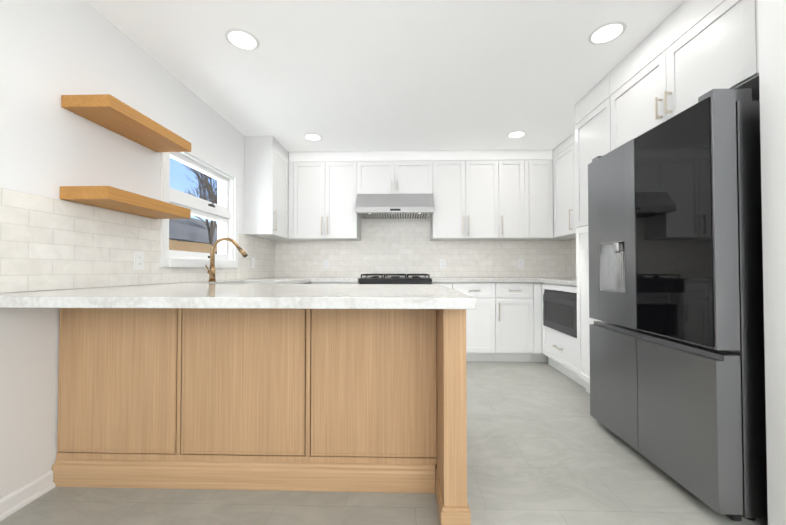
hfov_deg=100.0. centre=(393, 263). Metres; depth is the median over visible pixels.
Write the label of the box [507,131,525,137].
recessed light
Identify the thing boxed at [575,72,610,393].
tall cabinet
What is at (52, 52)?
wall
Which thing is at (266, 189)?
upper cabinet
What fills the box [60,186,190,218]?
shelf
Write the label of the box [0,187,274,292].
backsplash
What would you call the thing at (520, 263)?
electrical outlet
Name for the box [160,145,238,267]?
window unit
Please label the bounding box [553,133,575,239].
upper cabinet
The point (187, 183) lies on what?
sky
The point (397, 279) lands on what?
range
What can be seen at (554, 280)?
countertop
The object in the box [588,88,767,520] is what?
fridge
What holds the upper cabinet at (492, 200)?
attached to the wall at (544, 240)
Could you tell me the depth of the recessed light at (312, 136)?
3.48 m
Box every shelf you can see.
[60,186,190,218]
[61,94,190,151]
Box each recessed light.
[225,29,259,50]
[303,133,321,140]
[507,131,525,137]
[588,21,626,43]
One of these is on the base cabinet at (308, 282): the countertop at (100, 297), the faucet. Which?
the countertop at (100, 297)
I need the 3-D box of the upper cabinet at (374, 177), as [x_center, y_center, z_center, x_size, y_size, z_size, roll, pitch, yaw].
[0.016,-1.027,4.089,0.901,0.396,0.348,0,-1,1]
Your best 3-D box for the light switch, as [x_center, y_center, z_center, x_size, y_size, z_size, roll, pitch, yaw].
[-1.558,-0.010,3.648,0.009,0.116,0.072,0,-1,1]
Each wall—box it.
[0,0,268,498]
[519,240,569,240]
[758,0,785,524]
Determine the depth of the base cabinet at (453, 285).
3.63 m
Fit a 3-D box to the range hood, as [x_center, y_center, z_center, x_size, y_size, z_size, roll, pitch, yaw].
[0.015,-0.704,4.003,0.892,0.249,0.492,0,-1,1]
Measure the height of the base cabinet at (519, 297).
0.888 m
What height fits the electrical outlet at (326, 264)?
0.116 m
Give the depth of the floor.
1.51 m
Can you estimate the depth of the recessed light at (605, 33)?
1.96 m
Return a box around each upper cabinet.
[244,136,295,240]
[288,161,359,240]
[356,161,435,195]
[430,160,503,239]
[504,160,531,239]
[532,160,552,239]
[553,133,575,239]
[610,0,759,150]
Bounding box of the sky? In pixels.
[170,158,217,223]
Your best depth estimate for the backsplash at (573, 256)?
4.11 m
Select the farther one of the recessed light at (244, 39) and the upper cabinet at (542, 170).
the upper cabinet at (542, 170)
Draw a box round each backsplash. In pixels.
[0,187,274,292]
[275,219,570,276]
[570,240,575,277]
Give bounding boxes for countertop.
[0,277,311,307]
[120,281,475,308]
[312,277,535,281]
[536,277,576,285]
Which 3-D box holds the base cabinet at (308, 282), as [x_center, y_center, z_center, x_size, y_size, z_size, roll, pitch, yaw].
[-0.767,0.651,3.955,0.291,0.888,0.598,0,-1,1]
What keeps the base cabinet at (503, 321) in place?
on the floor
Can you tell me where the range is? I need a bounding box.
[359,274,430,283]
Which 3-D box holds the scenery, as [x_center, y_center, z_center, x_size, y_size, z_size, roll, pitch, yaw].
[-39.904,-3.943,41.067,78.255,12.364,160.000,0,-1,1]
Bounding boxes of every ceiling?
[85,0,684,153]
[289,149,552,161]
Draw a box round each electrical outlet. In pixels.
[134,251,143,269]
[324,260,329,268]
[440,259,445,268]
[518,259,523,268]
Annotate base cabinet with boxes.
[52,308,470,524]
[308,282,339,283]
[340,282,358,283]
[431,282,459,291]
[460,282,503,361]
[504,282,535,361]
[536,282,547,361]
[542,283,585,387]
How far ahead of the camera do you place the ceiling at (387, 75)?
2.25 m
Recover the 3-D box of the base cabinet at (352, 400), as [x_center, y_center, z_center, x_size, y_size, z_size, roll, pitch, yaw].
[-0.653,0.613,1.748,1.927,0.889,0.870,0,-1,1]
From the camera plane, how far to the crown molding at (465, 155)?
3.91 m
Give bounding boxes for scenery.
[169,165,217,253]
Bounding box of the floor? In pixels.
[0,361,767,524]
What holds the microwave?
in the base cabinet at (559, 350)
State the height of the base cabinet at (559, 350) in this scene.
0.889 m
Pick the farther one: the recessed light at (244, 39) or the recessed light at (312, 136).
the recessed light at (312, 136)
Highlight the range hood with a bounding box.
[356,194,433,218]
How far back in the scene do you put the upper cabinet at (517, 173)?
3.88 m
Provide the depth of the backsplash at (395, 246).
4.24 m
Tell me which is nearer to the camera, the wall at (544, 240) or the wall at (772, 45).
the wall at (772, 45)
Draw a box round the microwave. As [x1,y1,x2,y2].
[543,290,576,337]
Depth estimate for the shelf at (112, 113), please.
1.78 m
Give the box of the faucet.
[205,237,247,281]
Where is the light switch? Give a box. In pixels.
[251,258,254,267]
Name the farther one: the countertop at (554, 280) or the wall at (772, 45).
the countertop at (554, 280)
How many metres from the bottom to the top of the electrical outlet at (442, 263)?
0.116 m
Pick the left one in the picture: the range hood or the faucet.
the faucet
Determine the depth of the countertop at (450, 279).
3.63 m
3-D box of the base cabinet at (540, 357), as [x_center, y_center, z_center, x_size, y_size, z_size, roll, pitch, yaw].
[1.931,0.650,3.905,0.614,0.888,0.558,0,-1,1]
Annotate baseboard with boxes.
[0,470,54,520]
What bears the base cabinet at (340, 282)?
on the floor
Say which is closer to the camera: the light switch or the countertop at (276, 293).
the countertop at (276, 293)
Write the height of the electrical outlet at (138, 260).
0.116 m

